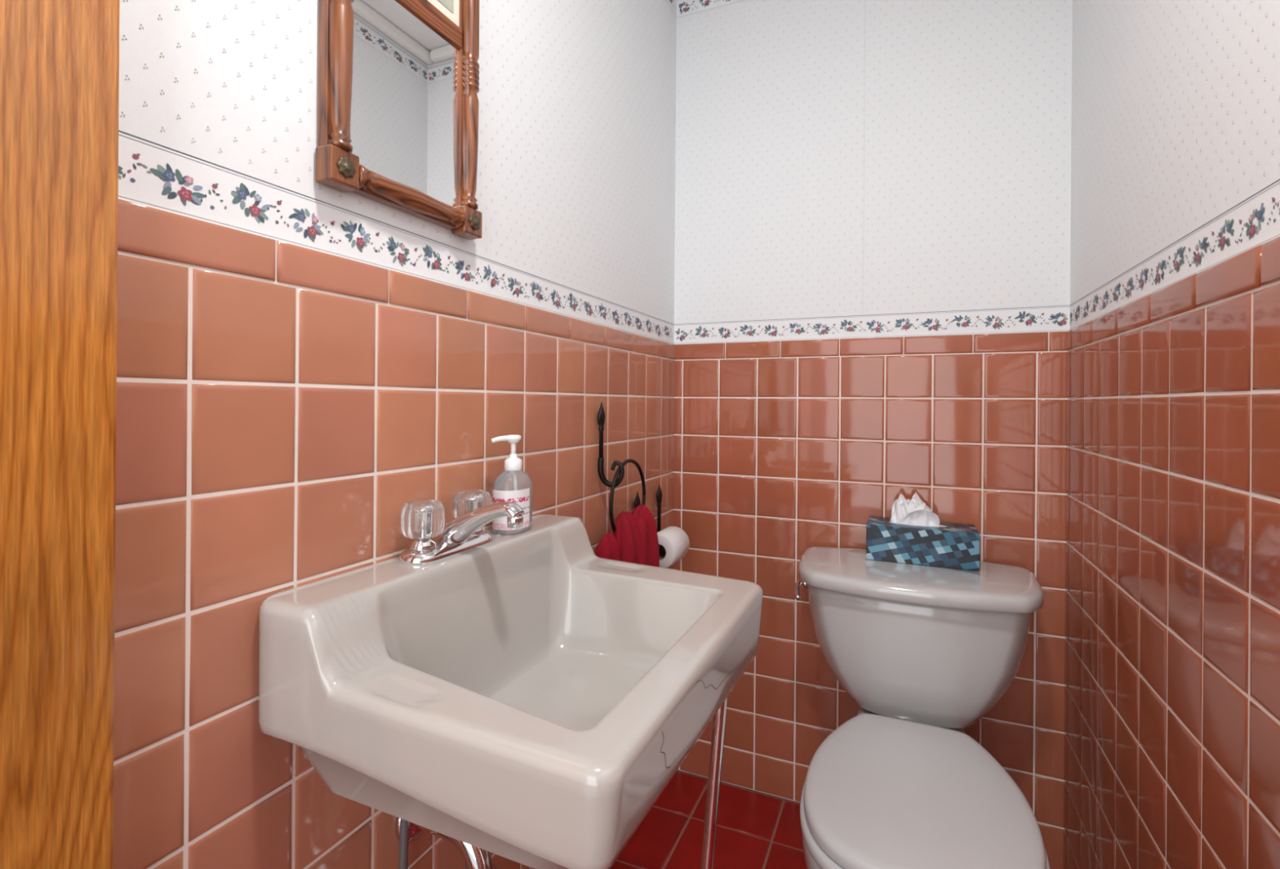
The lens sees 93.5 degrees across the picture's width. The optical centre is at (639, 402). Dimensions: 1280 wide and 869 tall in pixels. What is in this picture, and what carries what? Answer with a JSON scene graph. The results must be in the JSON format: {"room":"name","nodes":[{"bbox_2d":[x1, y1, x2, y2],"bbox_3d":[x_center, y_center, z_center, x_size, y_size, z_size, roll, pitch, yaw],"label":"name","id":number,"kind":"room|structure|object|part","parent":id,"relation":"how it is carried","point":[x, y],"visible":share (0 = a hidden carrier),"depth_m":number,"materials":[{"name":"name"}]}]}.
{"room":"bathroom","nodes":[
{"label":"bathroom","id":0,"kind":"room"},
{"bbox_2d":[118,0,676,324],"bbox_3d":[-0.369,-0.083,0.785,0.080,2.275,2.301,0,0,24],"label":"wall","id":1,"kind":"structure","parent":0,"point":[144,46],"depth_m":1.04,"materials":[{"name":"paper"}]},
{"bbox_2d":[112,198,675,868],"bbox_3d":[-0.333,0.441,0.767,0.008,1.225,2.139,0,0,24],"label":"tiles","id":2,"kind":"structure","parent":1,"relation":"attached to","point":[242,544],"depth_m":0.64,"materials":[{"name":"pink tile"}]},
{"bbox_2d":[258,514,763,868],"bbox_3d":[-0.103,0.630,0.779,0.413,0.853,0.544,0,0,24],"label":"wall-mounted sink","id":3,"kind":"object","parent":2,"relation":"attached to","point":[529,697],"visible":0.98,"depth_m":0.61,"materials":[{"name":"ceramic"}]},
{"bbox_2d":[399,488,524,564],"bbox_3d":[-0.219,0.165,0.804,0.146,0.078,0.156,0,0,24],"label":"chrome faucet","id":4,"kind":"object","parent":3,"relation":"on","point":[421,519],"visible":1,"depth_m":0.78,"materials":[{"name":"silver metal"}]},
{"bbox_3d":[-0.280,0.178,0.778,0.034,0.022,0.034,0,0,24],"label":"stem","id":5,"kind":"part","parent":4,"relation":"part of","materials":[{"name":"silver metal"}]},
{"bbox_3d":[-0.280,0.150,0.778,0.055,0.048,0.055,0,0,24],"label":"knob","id":6,"kind":"part","parent":4,"relation":"part of","materials":[{"name":"clear plastic"}]},
{"bbox_3d":[-0.261,0.194,0.823,0.054,0.017,0.156,0,0,24],"label":"plate","id":7,"kind":"part","parent":4,"relation":"part of","materials":[{"name":"silver metal"}]},
{"bbox_3d":[-0.241,0.150,0.867,0.055,0.048,0.055,0,0,24],"label":"knob","id":8,"kind":"part","parent":4,"relation":"part of","materials":[{"name":"clear plastic"}]},
{"bbox_3d":[-0.214,0.167,0.802,0.135,0.076,0.048,0,0,24],"label":"spout","id":9,"kind":"part","parent":4,"relation":"part of","materials":[{"name":"silver metal"}]},
{"bbox_3d":[-0.241,0.179,0.867,0.034,0.022,0.034,0,0,24],"label":"stem","id":10,"kind":"part","parent":4,"relation":"part of","materials":[{"name":"silver metal"}]},
{"bbox_2d":[490,434,532,534],"bbox_3d":[-0.200,0.126,0.949,0.050,0.152,0.072,0,0,24],"label":"soap dispenser bottle","id":11,"kind":"object","parent":3,"relation":"on","point":[514,485],"visible":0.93,"depth_m":0.93,"materials":[{"name":"clear plastic"}]},
{"bbox_3d":[-0.200,0.071,0.950,0.008,0.026,0.008,0,0,24],"label":"stem","id":12,"kind":"part","parent":11,"relation":"part of","materials":[{"name":"white plastic"}]},
{"bbox_3d":[0.099,0.710,0.904,0.071,0.656,0.019,0,0,-11],"label":"leg","id":13,"kind":"part","parent":3,"relation":"part of","materials":[{"name":"silver metal"}]},
{"bbox_2d":[597,401,645,532],"bbox_3d":[-0.031,0.154,1.349,0.050,0.312,0.182,0,0,33],"label":"towel ring","id":14,"kind":"object","parent":2,"relation":"attached to","point":[617,480],"visible":0.78,"depth_m":1.30,"materials":[{"name":"black metal"}]},
{"bbox_2d":[595,503,659,566],"bbox_3d":[-0.029,0.363,1.310,0.098,0.274,0.256,0,0,29],"label":"hand towel","id":15,"kind":"object","parent":14,"relation":"hanging from","point":[634,539],"visible":0.37,"depth_m":1.29,"materials":[{"name":"red fabric"}]},
{"bbox_2d":[634,484,662,548],"bbox_3d":[0.045,0.296,1.535,0.062,0.159,0.175,0,0,24],"label":"toilet paper holder","id":16,"kind":"object","parent":2,"relation":"attached to","point":[659,495],"visible":0.32,"depth_m":1.60,"materials":[{"name":"metal"}]},
{"bbox_3d":[-0.007,0.284,1.478,0.013,0.136,0.030,0,0,24],"label":"arm plate","id":17,"kind":"part","parent":16,"relation":"part of","materials":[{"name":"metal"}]},
{"bbox_3d":[0.051,0.284,1.611,0.013,0.136,0.030,0,0,24],"label":"arm plate","id":18,"kind":"part","parent":16,"relation":"part of","materials":[{"name":"metal"}]},
{"bbox_2d":[657,525,689,568],"bbox_3d":[0.068,0.365,1.524,0.086,0.086,0.110,0,0,24],"label":"toilet paper roll","id":19,"kind":"object","parent":16,"relation":"attached to","point":[675,542],"visible":0.74,"depth_m":1.49,"materials":[{"name":"paper"}]},
{"bbox_2d":[113,198,675,868],"bbox_3d":[-0.334,0.441,0.768,0.004,1.226,2.141,0,0,24],"label":"grout","id":20,"kind":"structure","parent":1,"relation":"attached to","point":[188,613],"depth_m":0.66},
{"bbox_2d":[118,0,676,343],"bbox_3d":[-0.327,-0.674,0.769,0.001,1.002,2.141,0,0,24],"label":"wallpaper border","id":21,"kind":"object","parent":1,"relation":"attached to","point":[152,174],"visible":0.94,"depth_m":0.70,"materials":[{"name":"paper"}]},
{"bbox_2d":[315,0,482,239],"bbox_3d":[-0.299,-0.527,0.795,0.030,0.557,0.264,0,0,24],"label":"wall mirror","id":22,"kind":"object","parent":1,"relation":"attached to","point":[398,103],"visible":1,"depth_m":0.79,"materials":[{"name":"brown wood"}]},
{"bbox_3d":[-0.307,-0.401,0.798,0.004,0.241,0.200,0,0,24],"label":"glass","id":23,"kind":"part","parent":22,"relation":"part of","materials":[{"name":"mirror"}]},
{"bbox_3d":[-0.308,-0.268,0.798,0.014,0.030,0.204,0,0,24],"label":"rail","id":24,"kind":"part","parent":22,"relation":"part of","materials":[{"name":"brown wood"}]},
{"bbox_3d":[-0.301,-0.268,0.795,0.029,0.029,0.184,0,0,24],"label":"turned rail","id":25,"kind":"part","parent":22,"relation":"part of","materials":[{"name":"brown wood"}]},
{"bbox_3d":[-0.306,-0.533,0.798,0.014,0.030,0.204,0,0,24],"label":"rail","id":26,"kind":"part","parent":22,"relation":"part of","materials":[{"name":"brown wood"}]},
{"bbox_2d":[427,0,459,26],"bbox_3d":[-0.304,-0.659,0.798,0.004,0.228,0.200,0,0,24],"label":"art","id":27,"kind":"object","parent":22,"relation":"on","point":[446,11],"depth_m":0.86,"materials":[{"name":"paper"}]},
{"bbox_2d":[608,769,807,868],"bbox_3d":[0.096,1.098,0.577,1.116,0.080,2.301,0,0,24],"label":"floor","id":28,"kind":"structure","parent":0,"point":[756,829],"depth_m":1.49,"materials":[{"name":"tile"}]},
{"bbox_2d":[793,546,1049,868],"bbox_3d":[0.514,0.716,1.139,0.499,0.691,0.752,0,0,24],"label":"toilet","id":29,"kind":"object","parent":28,"relation":"on","point":[923,652],"visible":0.98,"depth_m":1.19,"materials":[{"name":"ceramic"}]},
{"bbox_3d":[0.367,0.430,1.393,0.019,0.020,0.104,0,0,20],"label":"lever","id":30,"kind":"part","parent":29,"relation":"part of","materials":[{"name":"silver metal"}]},
{"bbox_3d":[0.458,0.873,1.007,0.350,0.376,0.460,0,0,24],"label":"bowl","id":31,"kind":"part","parent":29,"relation":"part of","materials":[{"name":"ceramic"}]},
{"bbox_3d":[0.611,0.545,1.357,0.466,0.286,0.265,0,0,24],"label":"tank","id":32,"kind":"part","parent":29,"relation":"part of","materials":[{"name":"ceramic"}]},
{"bbox_3d":[0.608,0.389,1.348,0.499,0.036,0.296,0,0,24],"label":"tank lid","id":33,"kind":"part","parent":29,"relation":"part of","materials":[{"name":"ceramic"}]},
{"bbox_2d":[866,491,979,570],"bbox_3d":[0.663,0.291,1.424,0.234,0.160,0.110,0,0,24],"label":"tissue box","id":34,"kind":"object","parent":29,"relation":"on","point":[913,534],"visible":1,"depth_m":1.39,"materials":[{"name":"blue cardboard"}]},
{"bbox_3d":[0.460,0.648,1.008,0.344,0.028,0.453,0,0,24],"label":"seat","id":35,"kind":"part","parent":29,"relation":"part of","materials":[{"name":"plastic"}]},
{"bbox_2d":[673,0,1072,868],"bbox_3d":[0.550,-0.076,1.590,0.956,2.275,0.088,0,0,24],"label":"wall","id":36,"kind":"structure","parent":0,"point":[863,171],"depth_m":1.54,"materials":[{"name":"paper"}]},
{"bbox_2d":[673,331,1067,829],"bbox_3d":[0.531,0.448,1.555,0.956,1.226,0.004,0,0,24],"label":"grout","id":37,"kind":"structure","parent":36,"relation":"attached to","point":[932,397],"depth_m":1.56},
{"bbox_2d":[674,0,1070,344],"bbox_3d":[0.540,-0.667,1.556,0.956,1.002,0.001,0,0,24],"label":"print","id":38,"kind":"object","parent":36,"relation":"on","point":[863,171],"depth_m":1.54,"materials":[{"name":"paper"}]},
{"bbox_2d":[1070,0,1279,304],"bbox_3d":[0.580,-0.076,0.369,0.080,2.275,2.301,0,0,24],"label":"wall","id":39,"kind":"structure","parent":0,"point":[1113,133],"depth_m":0.88,"materials":[{"name":"paper"}]},
{"bbox_2d":[1062,235,1279,868],"bbox_3d":[0.535,0.448,0.387,0.008,1.225,2.139,0,0,24],"label":"tiles","id":40,"kind":"structure","parent":39,"relation":"attached to","point":[1111,547],"depth_m":0.81,"materials":[{"name":"pink tile"}]},
{"bbox_2d":[1063,237,1279,868],"bbox_3d":[0.537,0.448,0.386,0.004,1.226,2.141,0,0,24],"label":"grout","id":41,"kind":"structure","parent":39,"relation":"attached to","point":[1250,493],"depth_m":0.77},
{"bbox_2d":[1069,0,1279,330],"bbox_3d":[0.547,-0.667,0.385,0.001,1.002,2.141,0,0,24],"label":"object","id":42,"kind":"object","parent":39,"relation":"attached to","point":[1255,221],"visible":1,"depth_m":0.78,"materials":[{"name":"paper"}]},
{"bbox_3d":[-0.341,-0.083,-0.440,0.956,2.275,0.080,0,0,24],"label":"wall","id":43,"kind":"structure","parent":0,"visible":0},
{"bbox_2d":[0,0,119,868],"bbox_3d":[-0.578,0.032,0.133,0.035,2.018,0.758,0,0,24],"label":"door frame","id":44,"kind":"structure","parent":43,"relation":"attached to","point":[60,59],"depth_m":0.44,"materials":[{"name":"brown wood"}]}
]}

